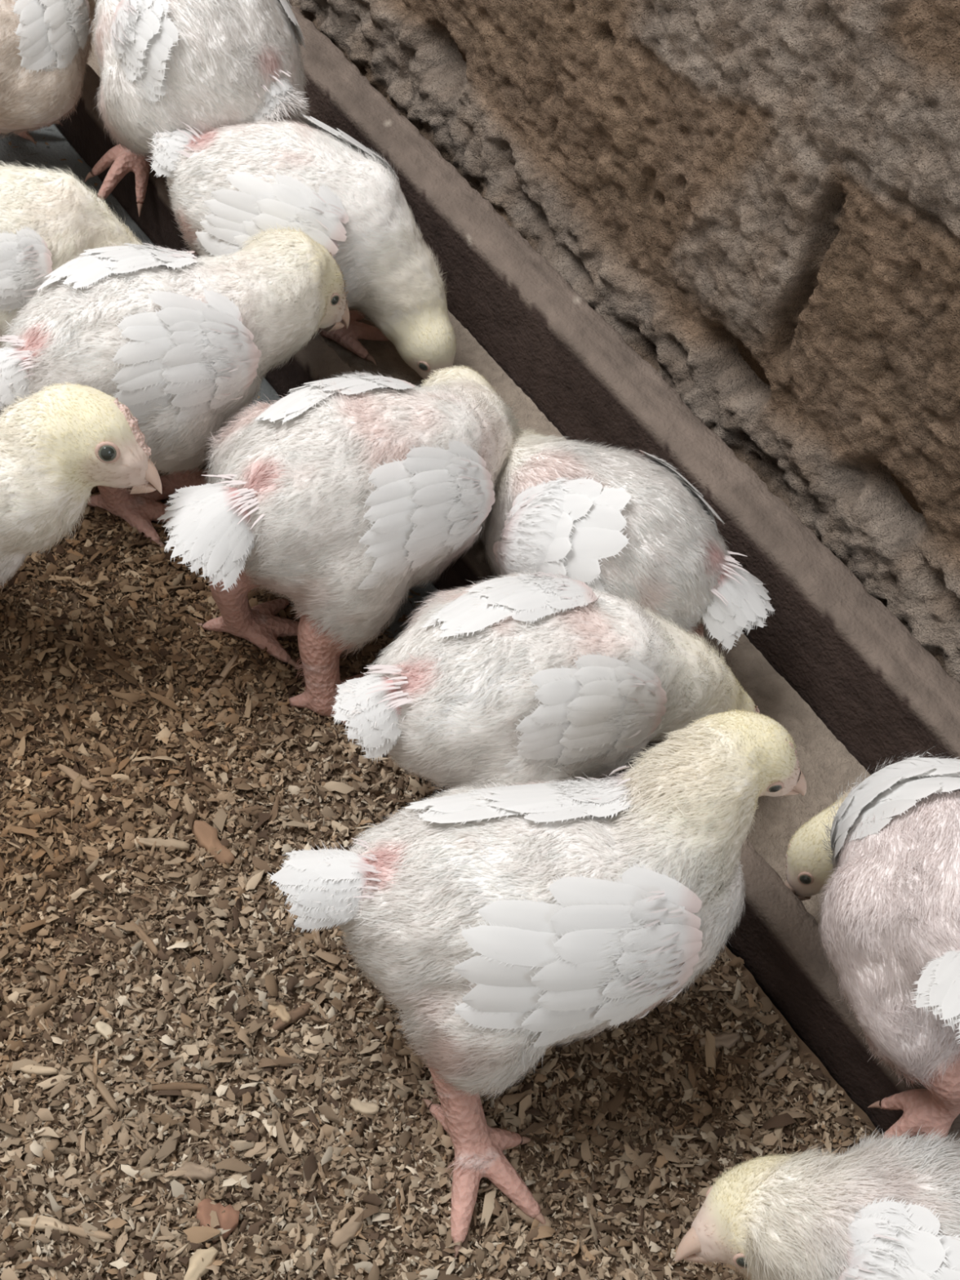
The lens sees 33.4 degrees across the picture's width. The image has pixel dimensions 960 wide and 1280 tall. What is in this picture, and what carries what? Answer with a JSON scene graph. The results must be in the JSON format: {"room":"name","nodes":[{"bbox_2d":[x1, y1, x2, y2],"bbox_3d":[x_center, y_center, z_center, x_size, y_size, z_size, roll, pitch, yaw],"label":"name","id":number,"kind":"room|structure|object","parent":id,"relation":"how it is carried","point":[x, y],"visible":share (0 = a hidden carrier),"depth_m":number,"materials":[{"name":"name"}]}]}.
{"room":"farm building","nodes":[
{"label":"farm building","id":0,"kind":"room"},
{"bbox_2d":[0,124,440,638],"bbox_3d":[-0.512,-0.200,1.003,1.300,0.002,3.100,-24,62,-29],"label":"floor","id":1,"kind":"structure","parent":0,"point":[59,148],"depth_m":1.17,"materials":[{"name":"wood"}]},
{"bbox_2d":[0,125,882,1279],"bbox_3d":[-0.386,0.005,0.862,0.716,0.030,1.850,-24,62,-29],"label":"litter","id":2,"kind":"object","parent":1,"relation":"on","point":[105,675],"visible":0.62,"depth_m":0.79,"materials":[{"name":"brown wood"}]},
{"bbox_2d":[11,1061,57,1075],"bbox_3d":[-0.209,0.200,0.745,0.024,0.007,0.005,14,51,-3],"label":"chip","id":3,"kind":"object","parent":2,"relation":"on","point":[36,1069],"visible":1,"depth_m":0.74,"materials":[{"name":"beige wood"}]},
{"bbox_2d":[17,1215,69,1233],"bbox_3d":[-0.193,0.258,0.707,0.022,0.004,0.007,7,51,-9],"label":"chip","id":4,"kind":"object","parent":2,"relation":"on","point":[26,1222],"visible":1,"depth_m":0.71,"materials":[{"name":"beige wood"}]},
{"bbox_2d":[0,0,98,145],"bbox_3d":[-0.297,-0.407,1.100,0.140,0.167,0.207,41,54,18],"label":"chick","id":5,"kind":"object","parent":2,"relation":"on","point":[45,45],"visible":1,"depth_m":1.03,"materials":[{"name":"beige"}]},
{"bbox_2d":[0,160,145,349],"bbox_3d":[-0.288,-0.224,0.972,0.188,0.144,0.138,-24,62,-29],"label":"chick","id":6,"kind":"object","parent":2,"relation":"on","point":[48,219],"visible":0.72,"depth_m":0.93,"materials":[{"name":"beige"}]},
{"bbox_2d":[57,764,95,791],"bbox_3d":[-0.213,0.072,0.844,0.024,0.003,0.006,36,53,15],"label":"chip","id":7,"kind":"object","parent":2,"relation":"on","point":[68,771],"visible":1,"depth_m":0.84,"materials":[{"name":"beige wood"}]},
{"bbox_2d":[0,382,161,589],"bbox_3d":[-0.309,-0.075,0.835,0.268,0.167,0.146,-6,54,-18],"label":"chick","id":8,"kind":"object","parent":2,"relation":"on","point":[58,443],"visible":1,"depth_m":0.79,"materials":[{"name":"beige"}]},
{"bbox_2d":[66,1223,112,1239],"bbox_3d":[-0.174,0.263,0.708,0.022,0.005,0.005,13,51,-4],"label":"chip","id":9,"kind":"object","parent":2,"relation":"on","point":[74,1230],"visible":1,"depth_m":0.71,"materials":[{"name":"beige wood"}]},
{"bbox_2d":[80,1065,119,1112],"bbox_3d":[-0.177,0.209,0.746,0.004,0.003,0.028,-33,66,-32],"label":"chip","id":10,"kind":"object","parent":2,"relation":"on","point":[100,1086],"visible":1,"depth_m":0.74,"materials":[{"name":"beige wood"}]},
{"bbox_2d":[94,1021,113,1040],"bbox_3d":[-0.179,0.186,0.764,0.011,0.003,0.006,35,53,14],"label":"chip","id":11,"kind":"object","parent":2,"relation":"on","point":[102,1028],"visible":1,"depth_m":0.76,"materials":[{"name":"beige wood"}]},
{"bbox_2d":[129,920,158,956],"bbox_3d":[-0.167,0.148,0.796,0.022,0.003,0.004,41,54,18],"label":"chip","id":12,"kind":"object","parent":2,"relation":"on","point":[142,935],"visible":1,"depth_m":0.80,"materials":[{"name":"brown wood"}]},
{"bbox_2d":[138,837,190,850],"bbox_3d":[-0.164,0.106,0.830,0.026,0.003,0.006,3,52,-12],"label":"chip","id":13,"kind":"object","parent":2,"relation":"on","point":[180,845],"visible":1,"depth_m":0.83,"materials":[{"name":"beige wood"}]},
{"bbox_2d":[0,223,350,552],"bbox_3d":[-0.180,-0.155,0.937,0.228,0.157,0.144,-4,54,-17],"label":"chick","id":14,"kind":"object","parent":2,"relation":"on","point":[184,341],"visible":0.94,"depth_m":0.88,"materials":[{"name":"beige"}]},
{"bbox_2d":[151,1081,208,1091],"bbox_3d":[-0.142,0.211,0.757,0.026,0.003,0.004,4,52,-11],"label":"chip","id":15,"kind":"object","parent":2,"relation":"on","point":[179,1086],"visible":1,"depth_m":0.76,"materials":[{"name":"brown wood"}]},
{"bbox_2d":[176,1161,216,1181],"bbox_3d":[-0.130,0.244,0.734,0.018,0.004,0.008,10,51,-7],"label":"chip","id":16,"kind":"object","parent":2,"relation":"on","point":[193,1168],"visible":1,"depth_m":0.73,"materials":[{"name":"beige wood"}]},
{"bbox_2d":[183,1246,218,1279],"bbox_3d":[-0.125,0.277,0.708,0.010,0.003,0.020,34,52,13],"label":"chip","id":17,"kind":"object","parent":2,"relation":"on","point":[201,1259],"visible":1,"depth_m":0.71,"materials":[{"name":"beige wood"}]},
{"bbox_2d":[191,820,235,864],"bbox_3d":[-0.141,0.106,0.837,0.014,0.005,0.030,-29,64,-31],"label":"chip","id":18,"kind":"object","parent":2,"relation":"on","point":[206,834],"visible":1,"depth_m":0.84,"materials":[{"name":"brown wood"}]},
{"bbox_2d":[195,1198,239,1243],"bbox_3d":[-0.120,0.261,0.724,0.020,0.003,0.018,36,53,14],"label":"chip","id":19,"kind":"object","parent":2,"relation":"on","point":[228,1220],"visible":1,"depth_m":0.72,"materials":[{"name":"brown wood"}]},
{"bbox_2d":[201,654,238,700],"bbox_3d":[-0.146,0.021,0.901,0.005,0.003,0.036,26,51,7],"label":"chip","id":20,"kind":"object","parent":2,"relation":"on","point":[224,673],"visible":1,"depth_m":0.90,"materials":[{"name":"brown wood"}]},
{"bbox_2d":[267,1000,291,1022],"bbox_3d":[-0.100,0.182,0.789,0.018,0.005,0.008,38,53,16],"label":"chip","id":21,"kind":"object","parent":2,"relation":"on","point":[282,1013],"visible":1,"depth_m":0.79,"materials":[{"name":"beige wood"}]},
{"bbox_2d":[271,1002,311,1031],"bbox_3d":[-0.093,0.186,0.789,0.024,0.006,0.006,-26,63,-30],"label":"chip","id":22,"kind":"object","parent":2,"relation":"on","point":[297,1013],"visible":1,"depth_m":0.79,"materials":[{"name":"brown wood"}]},
{"bbox_2d":[310,928,322,946],"bbox_3d":[-0.085,0.146,0.818,0.007,0.004,0.022,-3,53,-16],"label":"chip","id":23,"kind":"object","parent":2,"relation":"on","point":[318,939],"visible":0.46,"depth_m":0.81,"materials":[{"name":"brown wood"}]},
{"bbox_2d":[157,363,526,724],"bbox_3d":[-0.073,-0.088,0.909,0.165,0.161,0.243,23,51,5],"label":"chick","id":24,"kind":"object","parent":2,"relation":"on","point":[339,496],"visible":1,"depth_m":0.84,"materials":[{"name":"beige"}]},
{"bbox_2d":[329,1210,364,1248],"bbox_3d":[-0.059,0.268,0.727,0.008,0.004,0.020,41,54,18],"label":"chip","id":25,"kind":"object","parent":2,"relation":"on","point":[348,1231],"visible":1,"depth_m":0.73,"materials":[{"name":"beige wood"}]},
{"bbox_2d":[349,1097,379,1115],"bbox_3d":[-0.055,0.224,0.765,0.014,0.003,0.007,16,50,-1],"label":"chip","id":26,"kind":"object","parent":2,"relation":"on","point":[364,1108],"visible":1,"depth_m":0.77,"materials":[{"name":"beige wood"}]},
{"bbox_2d":[510,1201,551,1239],"bbox_3d":[0.025,0.270,0.752,0.022,0.004,0.013,36,53,15],"label":"chip","id":27,"kind":"object","parent":2,"relation":"on","point":[518,1211],"visible":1,"depth_m":0.75,"materials":[{"name":"beige wood"}]},
{"bbox_2d":[266,708,806,1257],"bbox_3d":[0.041,0.127,0.753,0.234,0.183,0.190,-31,65,-32],"label":"chick","id":28,"kind":"object","parent":2,"relation":"on","point":[505,925],"visible":1,"depth_m":0.71,"materials":[{"name":"beige"}]},
{"bbox_2d":[330,567,759,791],"bbox_3d":[0.031,0.026,0.852,0.239,0.149,0.146,-24,62,-29],"label":"chick","id":29,"kind":"object","parent":2,"relation":"on","point":[522,677],"visible":0.9,"depth_m":0.79,"materials":[{"name":"beige"}]},
{"bbox_2d":[698,1031,740,1048],"bbox_3d":[0.124,0.206,0.826,0.022,0.003,0.009,6,51,-10],"label":"chip","id":30,"kind":"object","parent":2,"relation":"on","point":[726,1040],"visible":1,"depth_m":0.82,"materials":[{"name":"brown wood"}]},
{"bbox_2d":[757,1048,791,1078],"bbox_3d":[0.152,0.219,0.825,0.026,0.004,0.004,-31,65,-32],"label":"chip","id":31,"kind":"object","parent":2,"relation":"on","point":[781,1060],"visible":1,"depth_m":0.82,"materials":[{"name":"brown wood"}]},
{"bbox_2d":[674,1125,959,1279],"bbox_3d":[0.177,0.281,0.685,0.149,0.154,0.148,-11,56,-22],"label":"chick","id":32,"kind":"object","parent":2,"relation":"on","point":[886,1209],"visible":1,"depth_m":0.66,"materials":[{"name":"beige"}]},
{"bbox_2d":[55,0,959,1143],"bbox_3d":[-0.063,-0.232,1.086,0.194,0.084,1.900,-24,62,-29],"label":"trough","id":33,"kind":"object","parent":1,"relation":"on","point":[873,684],"visible":0.3,"depth_m":0.99,"materials":[{"name":"brown wood"}]},
{"bbox_2d":[86,16,871,926],"bbox_3d":[-0.073,-0.213,1.104,0.122,0.008,1.880,-24,62,-29],"label":"mash feed","id":34,"kind":"object","parent":33,"relation":"in","point":[826,764],"visible":0.09,"depth_m":0.97,"materials":[{"name":"beige food"}]},
{"bbox_2d":[84,0,315,217],"bbox_3d":[-0.196,-0.354,1.051,0.196,0.208,0.144,21,50,2],"label":"chick","id":35,"kind":"object","parent":34,"relation":"on","point":[202,64],"visible":0.87,"depth_m":0.98,"materials":[{"name":"beige"}]},
{"bbox_2d":[146,112,457,379],"bbox_3d":[-0.111,-0.251,1.029,0.156,0.151,0.192,-24,62,-29],"label":"chick","id":36,"kind":"object","parent":34,"relation":"on","point":[225,183],"visible":0.8,"depth_m":0.99,"materials":[{"name":"beige"}]},
{"bbox_2d":[480,427,774,653],"bbox_3d":[0.074,-0.051,0.930,0.204,0.132,0.141,28,51,9],"label":"chick","id":37,"kind":"object","parent":34,"relation":"on","point":[615,522],"visible":0.82,"depth_m":0.88,"materials":[{"name":"beige"}]},
{"bbox_2d":[784,743,959,1142],"bbox_3d":[0.227,0.150,0.784,0.147,0.171,0.191,-24,62,-29],"label":"chick","id":38,"kind":"object","parent":34,"relation":"on","point":[885,855],"visible":1,"depth_m":0.74,"materials":[{"name":"beige"}]},
{"bbox_2d":[288,0,959,683],"bbox_3d":[0.167,-0.670,0.777,0.180,1.220,2.100,-24,62,-29],"label":"wall","id":39,"kind":"structure","parent":0,"point":[761,198],"depth_m":0.97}
]}

